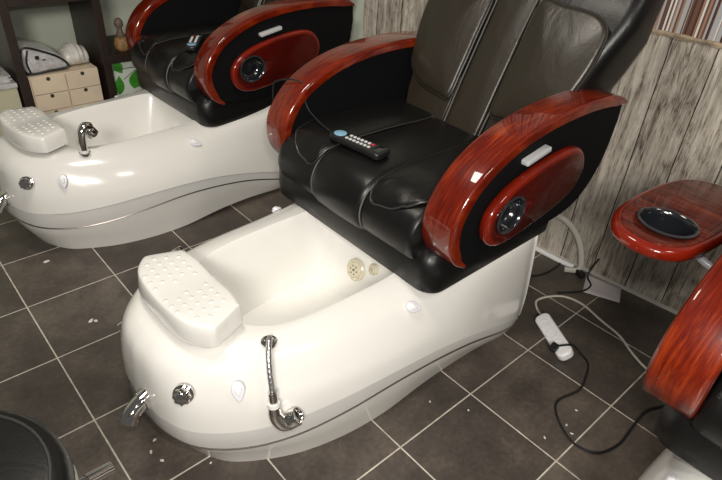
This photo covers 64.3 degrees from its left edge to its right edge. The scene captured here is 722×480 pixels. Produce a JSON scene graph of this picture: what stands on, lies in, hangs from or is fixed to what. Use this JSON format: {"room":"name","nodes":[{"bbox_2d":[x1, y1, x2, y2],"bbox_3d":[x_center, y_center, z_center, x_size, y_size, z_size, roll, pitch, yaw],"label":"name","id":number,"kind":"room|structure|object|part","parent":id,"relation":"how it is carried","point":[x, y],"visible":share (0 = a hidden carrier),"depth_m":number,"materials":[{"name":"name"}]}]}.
{"room":"salon","nodes":[
{"label":"salon","id":0,"kind":"room"},
{"bbox_2d":[8,0,141,52],"bbox_3d":[-2.177,-1.505,2.425,4.500,2.500,0.100,-24,43,-35],"label":"wall","id":1,"kind":"structure","parent":0,"point":[51,25],"depth_m":3.14,"materials":[{"name":"white paint"}]},
{"bbox_2d":[0,188,675,479],"bbox_3d":[-0.666,0.630,1.696,4.500,0.060,5.150,-24,43,-35],"label":"floor","id":2,"kind":"structure","parent":0,"point":[61,370],"depth_m":1.91,"materials":[{"name":"tile"}]},
{"bbox_2d":[0,79,22,136],"bbox_3d":[-1.964,-0.586,2.908,0.418,0.462,0.395,-24,43,-35],"label":"base cabinet","id":3,"kind":"object","parent":2,"relation":"on","point":[9,95],"visible":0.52,"depth_m":2.79,"materials":[{"name":"beige"}]},
{"bbox_2d":[0,66,11,83],"bbox_3d":[-1.833,-0.793,2.785,0.204,0.032,0.200,-24,43,-35],"label":"paper stack","id":4,"kind":"object","parent":3,"relation":"on","point":[5,77],"visible":1,"depth_m":2.77,"materials":[{"name":"white paper"}]},
{"bbox_2d":[0,410,114,479],"bbox_3d":[-0.687,0.657,1.027,0.567,0.637,0.555,-24,43,-35],"label":"stool","id":5,"kind":"object","parent":2,"relation":"on","point":[29,450],"visible":1,"depth_m":0.95,"materials":[{"name":"black leather"}]},
{"bbox_3d":[-0.657,0.427,0.865,0.414,0.072,0.414,-24,43,-35],"label":"seat","id":6,"kind":"part","parent":5,"relation":"part of","materials":[{"name":"black leather"}]},
{"bbox_3d":[-0.576,0.479,1.054,0.027,0.100,0.254,25,39,28],"label":"height lever","id":7,"kind":"part","parent":5,"relation":"part of","materials":[{"name":"silver metal"}]},
{"bbox_2d":[0,0,130,106],"bbox_3d":[-1.439,-1.204,2.994,0.865,1.450,0.380,-24,43,-35],"label":"shelf unit","id":8,"kind":"object","parent":2,"relation":"on","point":[86,15],"visible":0.15,"depth_m":2.91,"materials":[{"name":"brown wood"}]},
{"bbox_2d":[26,62,103,113],"bbox_3d":[-1.616,-0.770,3.103,0.334,0.350,0.324,-24,43,-35],"label":"chest","id":9,"kind":"object","parent":8,"relation":"on","point":[77,85],"visible":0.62,"depth_m":2.95,"materials":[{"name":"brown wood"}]},
{"bbox_2d":[16,37,68,75],"bbox_3d":[-1.650,-0.950,2.926,0.221,0.142,0.250,-24,43,-35],"label":"wrapped package","id":10,"kind":"object","parent":9,"relation":"on","point":[37,57],"visible":0.88,"depth_m":2.86,"materials":[{"name":"white plastic"}]},
{"bbox_3d":[-1.569,-0.782,2.892,0.161,0.084,0.014,-24,43,-35],"label":"drawer","id":11,"kind":"part","parent":9,"relation":"part of","materials":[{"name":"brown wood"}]},
{"bbox_3d":[-1.574,-0.710,2.940,0.161,0.084,0.014,-24,43,-35],"label":"drawer","id":12,"kind":"part","parent":9,"relation":"part of","materials":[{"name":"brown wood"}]},
{"bbox_3d":[-1.579,-0.637,2.989,0.161,0.084,0.014,-24,43,-35],"label":"drawer","id":13,"kind":"part","parent":9,"relation":"part of","materials":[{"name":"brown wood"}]},
{"bbox_2d":[57,42,88,64],"bbox_3d":[-1.505,-0.977,3.002,0.122,0.112,0.168,-24,43,-35],"label":"towel","id":14,"kind":"object","parent":9,"relation":"on","point":[73,53],"visible":0.91,"depth_m":2.96,"materials":[{"name":"white fabric"}]},
{"bbox_3d":[-1.445,-0.837,2.987,0.161,0.084,0.014,-24,43,-35],"label":"drawer","id":15,"kind":"part","parent":9,"relation":"part of","materials":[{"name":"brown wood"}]},
{"bbox_3d":[-1.450,-0.765,3.035,0.161,0.084,0.014,-24,43,-35],"label":"drawer","id":16,"kind":"part","parent":9,"relation":"part of","materials":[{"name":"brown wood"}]},
{"bbox_3d":[-1.454,-0.693,3.084,0.161,0.084,0.014,-24,43,-35],"label":"drawer","id":17,"kind":"part","parent":9,"relation":"part of","materials":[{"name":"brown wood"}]},
{"bbox_2d":[113,18,128,51],"bbox_3d":[-1.278,-1.093,3.053,0.084,0.168,0.084,-24,43,-35],"label":"ornament","id":18,"kind":"object","parent":8,"relation":"on","point":[120,43],"visible":0.9,"depth_m":3.04,"materials":[{"name":"brown wood"}]},
{"bbox_2d":[113,36,128,51],"bbox_3d":[-1.281,-1.053,3.081,0.084,0.070,0.084,-24,43,-35],"label":"basket","id":19,"kind":"object","parent":18,"relation":"on","point":[120,43],"depth_m":3.05,"materials":[{"name":"beige wicker"}]},
{"bbox_2d":[112,61,141,95],"bbox_3d":[-1.211,-0.857,3.260,0.366,0.363,0.016,-24,43,-35],"label":"box","id":20,"kind":"object","parent":8,"relation":"on","point":[125,73],"visible":0.27,"depth_m":3.15,"materials":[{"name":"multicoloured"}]},
{"bbox_2d":[0,0,354,248],"bbox_3d":[-0.898,-0.808,2.644,0.875,1.244,1.780,30,42,33],"label":"chair","id":21,"kind":"object","parent":2,"relation":"on","point":[191,144],"visible":0.98,"depth_m":2.53,"materials":[{"name":"white plastic"}]},
{"bbox_3d":[-1.288,-0.216,2.209,0.052,0.053,0.038,0,34,-6],"label":"control knob","id":22,"kind":"part","parent":21,"relation":"part of","materials":[{"name":"silver metal"}]},
{"bbox_2d":[58,174,67,187],"bbox_3d":[-1.158,-0.229,2.234,0.033,0.052,0.030,-24,43,-35],"label":"light","id":23,"kind":"object","parent":21,"relation":"attached to","point":[62,178],"depth_m":2.23,"materials":[{"name":"white plastic"}]},
{"bbox_2d":[79,150,90,156],"bbox_3d":[-1.098,-0.344,2.286,0.044,0.015,0.044,30,42,33],"label":"socket","id":24,"kind":"object","parent":21,"relation":"attached to","point":[82,153],"depth_m":2.27,"materials":[{"name":"silver metal"}]},
{"bbox_3d":[-0.827,-1.181,3.031,0.836,0.387,0.101,-25,43,-36],"label":"armrest","id":25,"kind":"part","parent":21,"relation":"part of","materials":[{"name":"red wood"}]},
{"bbox_2d":[131,40,201,102],"bbox_3d":[-0.698,-0.892,2.832,0.662,0.180,0.563,-25,43,-36],"label":"seat cushion","id":26,"kind":"object","parent":21,"relation":"on","point":[166,65],"depth_m":2.60,"materials":[{"name":"black leather"}]},
{"bbox_3d":[-0.815,-1.168,3.050,0.803,0.367,0.083,-25,43,-36],"label":"panel","id":27,"kind":"part","parent":21,"relation":"part of","materials":[{"name":"black"}]},
{"bbox_2d":[185,34,203,50],"bbox_3d":[-0.765,-0.907,2.633,0.070,0.025,0.223,-1,34,-7],"label":"remote control","id":28,"kind":"object","parent":21,"relation":"on","point":[194,41],"visible":1,"depth_m":2.60,"materials":[{"name":"black plastic"}]},
{"bbox_2d":[190,138,201,145],"bbox_3d":[-0.727,-0.429,2.525,0.050,0.034,0.029,-24,43,-35],"label":"light","id":29,"kind":"object","parent":21,"relation":"attached to","point":[193,141],"depth_m":2.52,"materials":[{"name":"white plastic"}]},
{"bbox_3d":[-0.678,-0.813,2.914,0.672,0.145,0.686,-25,43,-36],"label":"seat","id":30,"kind":"part","parent":21,"relation":"part of","materials":[{"name":"black leather"}]},
{"bbox_3d":[-0.586,-1.187,3.011,0.100,0.174,0.191,-25,43,-36],"label":"panel","id":31,"kind":"part","parent":21,"relation":"part of","materials":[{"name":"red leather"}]},
{"bbox_3d":[-0.389,-1.304,2.858,0.325,0.603,0.134,-25,43,-36],"label":"panel","id":32,"kind":"part","parent":21,"relation":"part of","materials":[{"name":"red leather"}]},
{"bbox_3d":[-0.376,-0.889,2.641,0.836,0.387,0.101,-25,43,-36],"label":"armrest","id":33,"kind":"part","parent":21,"relation":"part of","materials":[{"name":"red wood"}]},
{"bbox_2d":[230,29,319,90],"bbox_3d":[-0.379,-0.814,2.597,0.488,0.230,0.030,-25,43,-36],"label":"tray","id":34,"kind":"object","parent":21,"relation":"on","point":[260,58],"depth_m":2.55,"materials":[{"name":"red paint"}]},
{"bbox_3d":[-0.367,-0.878,2.664,0.803,0.367,0.083,-25,43,-36],"label":"panel","id":35,"kind":"part","parent":21,"relation":"part of","materials":[{"name":"black"}]},
{"bbox_2d":[117,0,664,461],"bbox_3d":[0.006,-0.187,1.810,1.768,1.244,0.949,-24,43,-35],"label":"chair","id":36,"kind":"object","parent":2,"relation":"on","point":[289,330],"visible":1,"depth_m":1.73,"materials":[{"name":"white plastic"}]},
{"bbox_3d":[-0.436,0.381,1.405,0.052,0.053,0.038,2,34,-2],"label":"control knob","id":37,"kind":"part","parent":36,"relation":"part of","materials":[{"name":"silver metal"}]},
{"bbox_2d":[231,381,244,401],"bbox_3d":[-0.304,0.374,1.422,0.032,0.052,0.030,-24,43,-35],"label":"light","id":38,"kind":"object","parent":36,"relation":"attached to","point":[237,387],"depth_m":1.42,"materials":[{"name":"white plastic"}]},
{"bbox_2d":[260,335,277,349],"bbox_3d":[-0.235,0.262,1.469,0.044,0.015,0.044,-24,43,-35],"label":"socket","id":39,"kind":"object","parent":36,"relation":"attached to","point":[263,338],"depth_m":1.47,"materials":[{"name":"silver metal"}]},
{"bbox_2d":[267,399,280,410],"bbox_3d":[-0.219,0.413,1.443,0.033,0.018,0.034,-24,43,-35],"label":"washer","id":40,"kind":"object","parent":36,"relation":"in","point":[273,405],"depth_m":1.43,"materials":[{"name":"white plastic"}]},
{"bbox_2d":[272,206,281,212],"bbox_3d":[-0.305,-0.111,2.094,0.048,0.034,0.032,-24,43,-35],"label":"light","id":41,"kind":"object","parent":36,"relation":"attached to","point":[274,209],"depth_m":2.07,"materials":[{"name":"white plastic"}]},
{"bbox_2d":[272,79,389,159],"bbox_3d":[-0.123,-0.362,1.914,0.547,0.246,0.072,31,42,34],"label":"remote control","id":42,"kind":"object","parent":36,"relation":"on","point":[375,151],"visible":0.99,"depth_m":1.80,"materials":[{"name":"black plastic"}]},
{"bbox_3d":[-0.192,-0.417,1.988,0.319,0.246,0.041,31,42,34],"label":"cord","id":43,"kind":"part","parent":42,"relation":"part of","materials":[{"name":"black rubber"}]},
{"bbox_3d":[0.000,-0.558,2.187,0.792,0.387,0.117,-24,43,-35],"label":"armrest","id":44,"kind":"part","parent":36,"relation":"part of","materials":[{"name":"red wood"}]},
{"bbox_2d":[278,132,426,259],"bbox_3d":[0.157,-0.245,1.955,0.627,0.180,0.652,-24,43,-35],"label":"seat cushion","id":45,"kind":"object","parent":36,"relation":"on","point":[372,197],"depth_m":1.75,"materials":[{"name":"black leather"}]},
{"bbox_3d":[0.012,-0.545,2.205,0.762,0.367,0.096,-24,43,-35],"label":"panel","id":46,"kind":"part","parent":36,"relation":"part of","materials":[{"name":"black"}]},
{"bbox_3d":[0.176,-0.165,2.036,0.637,0.145,0.795,-24,43,-35],"label":"seat","id":47,"kind":"part","parent":36,"relation":"part of","materials":[{"name":"black leather"}]},
{"bbox_2d":[406,301,421,312],"bbox_3d":[0.153,0.195,1.684,0.049,0.034,0.031,-24,43,-35],"label":"light","id":48,"kind":"object","parent":36,"relation":"attached to","point":[411,306],"depth_m":1.68,"materials":[{"name":"white plastic"}]},
{"bbox_3d":[0.252,-0.544,2.139,0.095,0.174,0.222,-24,43,-35],"label":"panel","id":49,"kind":"part","parent":36,"relation":"part of","materials":[{"name":"black leather"}]},
{"bbox_3d":[0.513,-0.364,1.896,0.095,0.174,0.222,-24,43,-35],"label":"panel","id":50,"kind":"part","parent":36,"relation":"part of","materials":[{"name":"red wood"}]},
{"bbox_3d":[0.461,-0.644,1.961,0.308,0.603,0.155,-24,43,-35],"label":"panel","id":51,"kind":"part","parent":36,"relation":"part of","materials":[{"name":"black leather"}]},
{"bbox_3d":[0.503,-0.211,1.720,0.792,0.387,0.117,-24,43,-35],"label":"armrest","id":52,"kind":"part","parent":36,"relation":"part of","materials":[{"name":"red wood"}]},
{"bbox_2d":[479,145,583,245],"bbox_3d":[0.505,-0.133,1.672,0.462,0.230,0.035,-24,43,-35],"label":"tray","id":53,"kind":"object","parent":36,"relation":"on","point":[530,187],"depth_m":1.62,"materials":[{"name":"red paint"}]},
{"bbox_3d":[0.511,-0.200,1.742,0.762,0.367,0.096,-24,43,-35],"label":"panel","id":54,"kind":"part","parent":36,"relation":"part of","materials":[{"name":"black"}]},
{"bbox_3d":[0.520,-0.651,2.019,0.433,0.633,0.807,-24,43,-35],"label":"backrest","id":55,"kind":"part","parent":36,"relation":"part of","materials":[{"name":"black leather"}]},
{"bbox_2d":[531,263,560,276],"bbox_3d":[0.753,0.148,2.494,0.372,0.009,0.047,-18,39,-29],"label":"cable","id":56,"kind":"object","parent":2,"relation":"on","point":[559,264],"visible":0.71,"depth_m":2.50,"materials":[{"name":"black rubber"}]},
{"bbox_2d":[536,246,573,266],"bbox_3d":[0.778,0.024,2.667,0.451,0.024,0.035,29,41,33],"label":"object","id":57,"kind":"structure","parent":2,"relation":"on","point":[545,253],"depth_m":2.59,"materials":[{"name":"white plastic"}]},
{"bbox_2d":[555,214,584,272],"bbox_3d":[0.711,-0.030,2.457,0.535,0.343,0.130,1,34,-4],"label":"hose","id":58,"kind":"object","parent":2,"relation":"on","point":[581,256],"visible":0.57,"depth_m":2.48,"materials":[{"name":"grey plastic"}]},
{"bbox_2d":[557,258,599,292],"bbox_3d":[0.925,0.155,2.419,0.092,0.101,0.224,28,40,31],"label":"lead","id":59,"kind":"object","parent":2,"relation":"on","point":[579,273],"visible":1,"depth_m":2.48,"materials":[{"name":"black rubber"}]},
{"bbox_2d":[535,295,646,369],"bbox_3d":[0.856,0.389,2.103,0.322,0.058,0.642,-11,36,-21],"label":"power strip","id":60,"kind":"object","parent":2,"relation":"on","point":[545,323],"visible":0.87,"depth_m":2.14,"materials":[{"name":"white plastic"}]},
{"bbox_2d":[583,273,620,302],"bbox_3d":[1.028,0.202,2.444,0.149,0.005,0.142,17,36,19],"label":"paper sheet","id":61,"kind":"object","parent":2,"relation":"on","point":[600,288],"visible":1,"depth_m":2.43,"materials":[{"name":"white paper"}]},
{"bbox_2d":[549,342,663,453],"bbox_3d":[0.780,0.504,1.916,0.441,0.067,0.424,-24,43,-35],"label":"power cable","id":62,"kind":"object","parent":2,"relation":"on","point":[553,347],"visible":0.96,"depth_m":1.89,"materials":[{"name":"black rubber"}]},
{"bbox_2d":[610,179,721,479],"bbox_3d":[0.851,0.381,1.049,1.698,1.244,1.171,-24,43,-35],"label":"chair","id":63,"kind":"object","parent":2,"relation":"on","point":[678,220],"visible":1,"depth_m":1.22,"materials":[{"name":"red wood"}]},
{"bbox_2d":[610,179,721,261],"bbox_3d":[0.807,-0.060,1.445,0.476,0.034,0.241,-24,43,-35],"label":"tray","id":64,"kind":"object","parent":63,"relation":"on","point":[678,220],"depth_m":1.40,"materials":[{"name":"red paint"}]},
{"bbox_2d":[663,473,678,479],"bbox_3d":[0.675,0.523,1.249,0.048,0.034,0.031,-24,43,-35],"label":"light","id":65,"kind":"object","parent":63,"relation":"attached to","point":[669,476],"depth_m":1.25,"materials":[{"name":"white plastic"}]},
{"bbox_3d":[0.919,0.086,1.320,0.792,0.387,0.113,-24,43,-35],"label":"armrest","id":66,"kind":"part","parent":63,"relation":"part of","materials":[{"name":"red wood"}]},
{"bbox_3d":[1.131,0.454,1.210,0.637,0.145,0.768,-24,43,-35],"label":"seat","id":67,"kind":"part","parent":63,"relation":"part of","materials":[{"name":"black leather"}]},
{"bbox_2d":[691,376,721,448],"bbox_3d":[1.111,0.374,1.129,0.627,0.180,0.630,-24,43,-35],"label":"seat cushion","id":68,"kind":"object","parent":63,"relation":"on","point":[706,417],"depth_m":1.14,"materials":[{"name":"black leather"}]},
{"bbox_3d":[0.931,0.099,1.339,0.762,0.367,0.093,-24,43,-35],"label":"panel","id":69,"kind":"part","parent":63,"relation":"part of","materials":[{"name":"black"}]},
{"bbox_2d":[349,0,363,41],"bbox_3d":[0.812,-1.092,2.110,5.500,2.500,0.088,30,42,33],"label":"wall","id":70,"kind":"structure","parent":0,"point":[358,9],"depth_m":2.93,"materials":[{"name":"white paint"}]},
{"bbox_2d":[362,0,721,310],"bbox_3d":[1.365,-0.098,2.015,3.765,1.020,0.015,30,42,33],"label":"wall paneling","id":71,"kind":"structure","parent":70,"relation":"attached to","point":[669,127],"depth_m":2.19,"materials":[{"name":"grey wood"}]},
{"bbox_2d":[537,245,678,314],"bbox_3d":[1.330,0.324,2.289,3.765,0.012,0.010,30,42,33],"label":"baseboard","id":72,"kind":"structure","parent":70,"relation":"attached to","point":[625,288],"depth_m":2.45,"materials":[{"name":"grey"}]},
{"bbox_2d":[651,29,721,48],"bbox_3d":[1.382,-0.523,1.736,3.740,0.023,0.020,30,42,33],"label":"trim","id":73,"kind":"structure","parent":70,"relation":"attached to","point":[677,36],"depth_m":1.94,"materials":[{"name":"beige wood"}]},
{"bbox_2d":[653,0,721,42],"bbox_3d":[1.640,-0.996,1.179,3.200,1.430,0.011,30,42,33],"label":"wallpaper","id":74,"kind":"structure","parent":70,"relation":"attached to","point":[701,19],"depth_m":1.91}
]}

